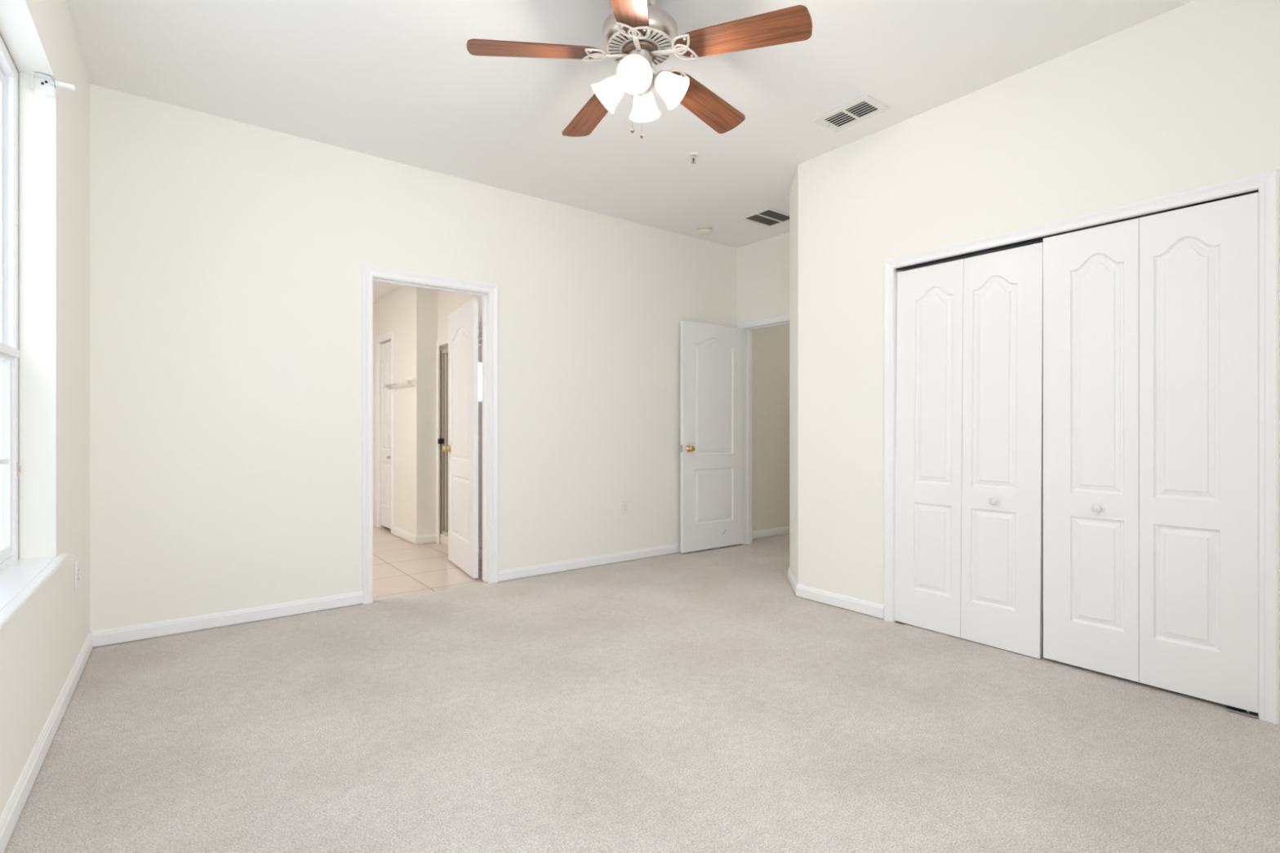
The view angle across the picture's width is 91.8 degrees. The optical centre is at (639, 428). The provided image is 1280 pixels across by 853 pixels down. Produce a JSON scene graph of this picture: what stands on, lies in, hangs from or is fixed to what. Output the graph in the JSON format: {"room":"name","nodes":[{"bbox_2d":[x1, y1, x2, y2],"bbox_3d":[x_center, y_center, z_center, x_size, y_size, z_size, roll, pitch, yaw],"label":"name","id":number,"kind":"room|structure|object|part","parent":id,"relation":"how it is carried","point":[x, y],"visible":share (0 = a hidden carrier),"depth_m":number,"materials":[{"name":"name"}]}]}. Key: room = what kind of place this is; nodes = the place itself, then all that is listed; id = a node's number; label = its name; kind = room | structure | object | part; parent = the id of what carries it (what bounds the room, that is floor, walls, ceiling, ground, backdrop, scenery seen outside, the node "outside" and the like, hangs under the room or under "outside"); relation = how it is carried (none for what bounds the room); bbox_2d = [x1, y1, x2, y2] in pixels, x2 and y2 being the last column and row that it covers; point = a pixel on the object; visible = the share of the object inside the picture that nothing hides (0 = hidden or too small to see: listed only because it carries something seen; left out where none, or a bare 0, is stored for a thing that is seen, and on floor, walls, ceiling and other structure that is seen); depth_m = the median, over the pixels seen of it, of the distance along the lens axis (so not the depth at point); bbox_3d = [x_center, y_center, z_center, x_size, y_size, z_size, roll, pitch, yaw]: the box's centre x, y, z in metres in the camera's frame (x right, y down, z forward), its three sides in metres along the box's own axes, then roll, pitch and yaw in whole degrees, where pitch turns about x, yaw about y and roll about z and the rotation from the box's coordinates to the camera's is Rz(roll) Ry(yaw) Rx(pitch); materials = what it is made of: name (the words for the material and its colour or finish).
{"room":"empty bedroom","nodes":[
{"label":"empty bedroom","id":0,"kind":"room"},
{"bbox_2d":[0,0,89,817],"bbox_3d":[-1.525,-0.315,1.284,0.154,2.835,4.680,0,0,-36],"label":"wall","id":1,"kind":"structure","parent":0,"point":[41,645],"depth_m":2.30,"materials":[{"name":"white paint"}]},
{"bbox_2d":[0,32,69,630],"bbox_3d":[-1.645,-0.397,1.476,0.182,1.800,2.109,0,0,-36],"label":"window","id":2,"kind":"structure","parent":1,"relation":"in","point":[20,579],"depth_m":2.20,"materials":[{"name":"white plastic"}]},
{"bbox_3d":[-2.000,-0.744,1.831,0.021,1.013,0.908,0,0,-36],"label":"sash","id":3,"kind":"part","parent":2,"relation":"part of","materials":[{"name":"white plastic"}]},
{"bbox_3d":[-1.698,-0.397,1.438,0.052,1.800,1.993,0,0,-36],"label":"frame","id":4,"kind":"part","parent":2,"relation":"part of","materials":[{"name":"white plastic"}]},
{"bbox_3d":[-1.975,0.085,1.849,0.039,0.732,0.908,0,0,-36],"label":"sash","id":5,"kind":"part","parent":2,"relation":"part of","materials":[{"name":"white plastic"}]},
{"bbox_3d":[-1.625,0.489,1.491,0.132,0.025,2.109,0,0,-36],"label":"sill","id":6,"kind":"part","parent":2,"relation":"part of","materials":[{"name":"white"}]},
{"bbox_2d":[0,631,93,852],"bbox_3d":[-1.463,1.059,1.341,0.014,0.074,4.400,0,0,-36],"label":"baseboard","id":7,"kind":"structure","parent":1,"relation":"attached to","point":[9,818],"depth_m":1.99,"materials":[{"name":"white paint"}]},
{"bbox_2d":[31,71,75,98],"bbox_3d":[-2.172,-1.263,2.298,0.118,0.069,0.044,0,0,-36],"label":"bracket","id":8,"kind":"object","parent":1,"relation":"attached to","point":[42,84],"visible":1,"depth_m":2.29,"materials":[{"name":"white plastic"}]},
{"bbox_3d":[-2.197,-1.262,2.282,0.060,0.067,0.040,0,0,-36],"label":"bracket plate","id":9,"kind":"part","parent":8,"relation":"part of","materials":[{"name":"white plastic"}]},
{"bbox_3d":[-2.155,-1.282,2.316,0.068,0.015,0.024,0,0,-36],"label":"clip arm","id":10,"kind":"part","parent":8,"relation":"part of","materials":[{"name":"white plastic"}]},
{"bbox_2d":[75,560,79,589],"bbox_3d":[-2.481,0.645,2.734,0.009,0.116,0.072,0,0,-36],"label":"wall outlet","id":11,"kind":"object","parent":1,"relation":"attached to","point":[77,563],"visible":1,"depth_m":2.72,"materials":[{"name":"white plastic"}]},
{"bbox_2d":[373,281,401,302],"bbox_3d":[-2.574,-1.497,5.704,3.900,0.100,3.625,0,0,-38],"label":"ceiling","id":12,"kind":"structure","parent":0,"point":[380,290],"depth_m":6.45,"materials":[{"name":"white paint"}]},
{"bbox_2d":[89,84,736,647],"bbox_3d":[-0.994,-0.315,4.558,5.000,2.835,0.120,0,0,-38],"label":"wall","id":13,"kind":"structure","parent":0,"point":[228,256],"depth_m":3.70,"materials":[{"name":"white paint"}]},
{"bbox_2d":[91,542,680,646],"bbox_3d":[-0.913,1.059,4.536,4.668,0.074,0.014,0,0,-38],"label":"baseboard","id":14,"kind":"structure","parent":13,"relation":"attached to","point":[100,637],"depth_m":3.63,"materials":[{"name":"white paint"}]},
{"bbox_2d":[362,264,498,604],"bbox_3d":[-1.418,0.038,4.221,0.914,2.129,0.140,0,0,-38],"label":"door frame","id":15,"kind":"structure","parent":13,"relation":"attached to","point":[489,292],"depth_m":4.30,"materials":[{"name":"white paint"}]},
{"bbox_2d":[442,297,478,578],"bbox_3d":[-1.393,0.070,4.864,0.153,2.046,0.798,0,0,-30],"label":"door","id":16,"kind":"structure","parent":13,"relation":"in","point":[463,322],"depth_m":4.76,"materials":[{"name":"white paint"}]},
{"bbox_3d":[-1.571,0.168,5.168,0.153,0.080,0.094,0,0,-30],"label":"knob","id":17,"kind":"part","parent":16,"relation":"part of","materials":[{"name":"gold metal"}]},
{"bbox_2d":[621,500,628,515],"bbox_3d":[-0.123,0.657,5.151,0.072,0.116,0.009,0,0,-38],"label":"wall outlet","id":18,"kind":"object","parent":13,"relation":"attached to","point":[624,504],"visible":1,"depth_m":5.14,"materials":[{"name":"white plastic"}]},
{"bbox_2d":[373,285,482,545],"bbox_3d":[-2.967,-0.147,5.337,2.630,2.600,3.525,0,0,-38],"label":"wall","id":19,"kind":"structure","parent":0,"point":[417,317],"depth_m":6.02,"materials":[{"name":"white paint"}]},
{"bbox_2d":[376,331,393,533],"bbox_3d":[-2.754,0.045,6.747,0.068,2.116,0.598,0,0,-38],"label":"door frame","id":20,"kind":"structure","parent":19,"relation":"attached to","point":[388,337],"depth_m":6.92,"materials":[{"name":"white paint"}]},
{"bbox_2d":[380,341,391,528],"bbox_3d":[-2.757,0.069,6.745,0.065,2.008,0.458,0,0,-38],"label":"door","id":21,"kind":"structure","parent":19,"relation":"in","point":[385,348],"depth_m":6.79,"materials":[{"name":"white paint"}]},
{"bbox_2d":[383,377,415,390],"bbox_3d":[-2.427,-0.447,6.238,0.074,0.076,0.816,0,0,-38],"label":"towel bar","id":22,"kind":"object","parent":19,"relation":"attached to","point":[412,381],"visible":1,"depth_m":6.04,"materials":[{"name":"white metal"}]},
{"bbox_3d":[-2.442,-0.447,6.226,0.022,0.021,0.730,0,0,-38],"label":"rail","id":23,"kind":"part","parent":22,"relation":"part of","materials":[{"name":"white metal"}]},
{"bbox_2d":[392,526,436,543],"bbox_3d":[-2.271,1.059,6.248,0.214,0.074,0.724,0,0,-38],"label":"baseboard","id":24,"kind":"structure","parent":19,"relation":"attached to","point":[415,539],"depth_m":6.00,"materials":[{"name":"white paint"}]},
{"bbox_2d":[435,325,482,543],"bbox_3d":[-1.586,0.127,5.526,0.012,1.968,1.285,0,0,-38],"label":"trim","id":25,"kind":"structure","parent":19,"relation":"attached to","point":[442,341],"depth_m":5.99,"materials":[{"name":"white paint"}]},
{"bbox_2d":[478,337,482,535],"bbox_3d":[-1.092,-0.147,5.854,0.970,2.600,1.800,0,0,-38],"label":"wall","id":26,"kind":"structure","parent":0,"point":[480,347],"depth_m":6.43,"materials":[{"name":"white paint"}]},
{"bbox_2d":[478,359,482,404],"bbox_3d":[-1.671,-0.487,6.481,0.620,0.460,0.060,0,0,-38],"label":"window","id":27,"kind":"structure","parent":26,"relation":"in","point":[479,361],"depth_m":6.46,"materials":[{"name":"white plastic"}]},
{"bbox_2d":[66,0,1195,248],"bbox_3d":[1.107,-1.782,3.351,7.350,0.100,4.850,0,0,-38],"label":"ceiling","id":28,"kind":"structure","parent":0,"point":[398,81],"depth_m":3.07,"materials":[{"name":"white paint"}]},
{"bbox_2d":[466,0,812,138],"bbox_3d":[0.003,-1.437,2.500,1.274,0.591,1.271,0,0,-38],"label":"ceiling fan","id":29,"kind":"object","parent":28,"relation":"hanging from","point":[639,36],"visible":1,"depth_m":2.38,"materials":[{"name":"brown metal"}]},
{"bbox_3d":[-0.400,-1.454,2.386,0.518,0.006,0.152,-4,13,-11],"label":"blade","id":30,"kind":"part","parent":29,"relation":"part of","materials":[{"name":"brown wood"}]},
{"bbox_3d":[-0.199,-1.454,2.822,0.152,0.006,0.518,-14,3,-29],"label":"blade","id":31,"kind":"part","parent":29,"relation":"part of","materials":[{"name":"brown wood"}]},
{"bbox_3d":[-0.134,-1.338,2.485,0.136,0.138,0.136,0,0,-38],"label":"lamp shade","id":32,"kind":"part","parent":29,"relation":"part of","materials":[{"name":"white glass"}]},
{"bbox_3d":[-0.047,-1.454,2.061,0.152,0.006,0.518,12,5,6],"label":"blade","id":33,"kind":"part","parent":29,"relation":"part of","materials":[{"name":"brown wood"}]},
{"bbox_3d":[-0.029,-1.271,2.428,0.003,0.192,0.007,0,0,30],"label":"pull chain","id":34,"kind":"part","parent":29,"relation":"part of","materials":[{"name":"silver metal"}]},
{"bbox_3d":[-0.018,-1.338,2.331,0.136,0.138,0.136,0,0,-38],"label":"lamp shade","id":35,"kind":"part","parent":29,"relation":"part of","materials":[{"name":"white glass"}]},
{"bbox_3d":[-0.015,-1.356,2.356,0.054,0.056,0.054,0,0,-38],"label":"bulb","id":36,"kind":"part","parent":29,"relation":"part of","materials":[{"name":"white glass"}]},
{"bbox_3d":[0.019,-1.338,2.601,0.136,0.138,0.136,0,0,-38],"label":"lamp shade","id":37,"kind":"part","parent":29,"relation":"part of","materials":[{"name":"white glass"}]},
{"bbox_2d":[653,71,661,84],"bbox_3d":[0.074,-1.385,2.455,0.050,0.047,0.050,0,0,-38],"label":"socket","id":38,"kind":"object","parent":29,"relation":"attached to","point":[657,77],"depth_m":2.43,"materials":[{"name":"metal"}]},
{"bbox_3d":[0.135,-1.338,2.447,0.136,0.138,0.136,0,0,-38],"label":"lamp shade","id":39,"kind":"part","parent":29,"relation":"part of","materials":[{"name":"white glass"}]},
{"bbox_3d":[0.277,-1.454,2.766,0.152,0.006,0.518,-16,-15,41],"label":"blade","id":40,"kind":"part","parent":29,"relation":"part of","materials":[{"name":"brown wood"}]},
{"bbox_3d":[0.371,-1.454,2.295,0.518,0.006,0.152,4,-10,25],"label":"blade","id":41,"kind":"part","parent":29,"relation":"part of","materials":[{"name":"brown wood"}]},
{"bbox_2d":[688,151,698,164],"bbox_3d":[0.338,-1.706,3.920,0.072,0.053,0.072,0,0,-38],"label":"sprinkler head","id":42,"kind":"object","parent":28,"relation":"attached to","point":[693,154],"visible":1,"depth_m":3.91},
{"bbox_2d":[697,226,712,235],"bbox_3d":[0.560,-1.708,5.368,0.132,0.047,0.132,0,0,-38],"label":"smoke detector","id":43,"kind":"object","parent":28,"relation":"attached to","point":[702,230],"visible":1,"depth_m":5.33,"materials":[{"name":"white plastic"}]},
{"bbox_2d":[741,207,789,226],"bbox_3d":[1.065,-1.728,5.091,0.360,0.007,0.305,0,0,-38],"label":"ceiling vent","id":44,"kind":"object","parent":28,"relation":"in","point":[769,217],"visible":0.93,"depth_m":5.08,"materials":[{"name":"white metal"}]},
{"bbox_2d":[813,94,890,132],"bbox_3d":[1.163,-1.719,3.413,0.223,0.026,0.336,0,0,-38],"label":"ceiling vent","id":45,"kind":"object","parent":28,"relation":"in","point":[866,107],"visible":1,"depth_m":3.40,"materials":[{"name":"white metal"}]},
{"bbox_2d":[4,525,1279,852],"bbox_3d":[0.037,1.133,4.736,7.350,0.060,8.350,0,0,-38],"label":"floor","id":46,"kind":"structure","parent":0,"point":[689,702],"depth_m":2.23,"materials":[{"name":"grey carpet"}]},
{"bbox_2d":[437,339,482,560],"bbox_3d":[-1.554,0.177,5.563,0.118,1.868,1.201,0,0,-38],"label":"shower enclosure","id":47,"kind":"object","parent":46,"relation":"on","point":[443,441],"visible":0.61,"depth_m":5.96,"materials":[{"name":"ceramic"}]},
{"bbox_3d":[-1.923,0.123,5.986,0.052,0.050,0.035,0,0,-38],"label":"handle","id":48,"kind":"part","parent":47,"relation":"part of","materials":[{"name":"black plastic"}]},
{"bbox_2d":[736,231,789,328],"bbox_3d":[1.381,-0.315,5.478,0.115,2.835,1.329,0,0,-38],"label":"wall","id":49,"kind":"structure","parent":0,"point":[762,267],"depth_m":5.71,"materials":[{"name":"white paint"}]},
{"bbox_2d":[680,320,743,552],"bbox_3d":[0.667,0.072,5.659,0.764,2.032,0.151,0,0,-36],"label":"door","id":50,"kind":"structure","parent":49,"relation":"in","point":[712,447],"depth_m":5.63,"materials":[{"name":"white paint"}]},
{"bbox_3d":[0.420,0.176,5.476,0.062,0.062,0.151,0,0,-36],"label":"knob","id":51,"kind":"part","parent":50,"relation":"part of","materials":[{"name":"gold metal"}]},
{"bbox_2d":[737,313,789,544],"bbox_3d":[1.268,0.046,5.612,0.135,2.114,0.913,0,0,-38],"label":"door frame","id":52,"kind":"structure","parent":49,"relation":"attached to","point":[748,326],"depth_m":5.92,"materials":[{"name":"white paint"}]},
{"bbox_2d":[751,324,789,539],"bbox_3d":[2.276,-0.315,6.131,2.100,2.835,1.720,0,0,-38],"label":"wall","id":53,"kind":"structure","parent":0,"point":[770,345],"depth_m":6.33,"materials":[{"name":"white paint"}]},
{"bbox_2d":[751,525,789,538],"bbox_3d":[1.789,1.059,6.681,2.000,0.074,0.014,0,0,-38],"label":"baseboard","id":54,"kind":"structure","parent":53,"relation":"attached to","point":[783,530],"depth_m":6.32,"materials":[{"name":"white paint"}]},
{"bbox_2d":[786,387,789,398],"bbox_3d":[1.567,-0.372,6.512,0.072,0.116,0.010,0,0,-38],"label":"light switch","id":55,"kind":"object","parent":53,"relation":"attached to","point":[788,388],"visible":0.55,"depth_m":6.50,"materials":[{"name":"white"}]},
{"bbox_2d":[789,165,798,583],"bbox_3d":[1.303,-0.315,4.576,0.308,2.835,1.130,0,0,36],"label":"wall","id":56,"kind":"structure","parent":0,"point":[793,194],"depth_m":4.26,"materials":[{"name":"white paint"}]},
{"bbox_2d":[787,567,884,618],"bbox_3d":[1.299,1.059,4.339,0.498,0.074,1.464,0,0,10],"label":"baseboard","id":57,"kind":"structure","parent":56,"relation":"attached to","point":[860,606],"depth_m":3.82,"materials":[{"name":"white paint"}]},
{"bbox_2d":[798,0,1279,723],"bbox_3d":[1.982,-0.315,2.938,0.110,2.835,2.946,0,0,-38],"label":"wall","id":58,"kind":"structure","parent":0,"point":[1185,97],"depth_m":3.16,"materials":[{"name":"white paint"}]},
{"bbox_2d":[894,240,1043,658],"bbox_3d":[1.688,0.099,3.252,0.063,2.015,0.741,1,0,-38],"label":"door","id":59,"kind":"structure","parent":58,"relation":"in","point":[969,524],"depth_m":3.21,"materials":[{"name":"white paint"}]},
{"bbox_3d":[1.776,0.365,3.110,0.032,0.037,0.037,1,0,-38],"label":"knob","id":60,"kind":"part","parent":59,"relation":"part of","materials":[{"name":"white"}]},
{"bbox_2d":[895,190,1258,270],"bbox_3d":[1.923,-0.910,2.965,0.030,0.004,1.479,0,0,-38],"label":"door track","id":61,"kind":"object","parent":58,"relation":"attached to","point":[1255,191],"visible":0.71,"depth_m":2.86,"materials":[{"name":"black"}]},
{"bbox_2d":[884,168,1279,724],"bbox_3d":[1.941,0.068,2.979,0.130,2.069,1.593,0,0,-38],"label":"door frame","id":62,"kind":"structure","parent":58,"relation":"attached to","point":[1267,184],"depth_m":2.35,"materials":[{"name":"white paint"}]},
{"bbox_2d":[1043,192,1259,718],"bbox_3d":[2.138,0.099,2.653,0.062,2.001,0.735,0,0,-38],"label":"door","id":63,"kind":"structure","parent":58,"relation":"in","point":[1151,322],"depth_m":2.62,"materials":[{"name":"white paint"}]},
{"bbox_3d":[2.034,0.355,2.763,0.032,0.037,0.037,0,0,-38],"label":"knob","id":64,"kind":"part","parent":63,"relation":"part of","materials":[{"name":"white"}]}
]}

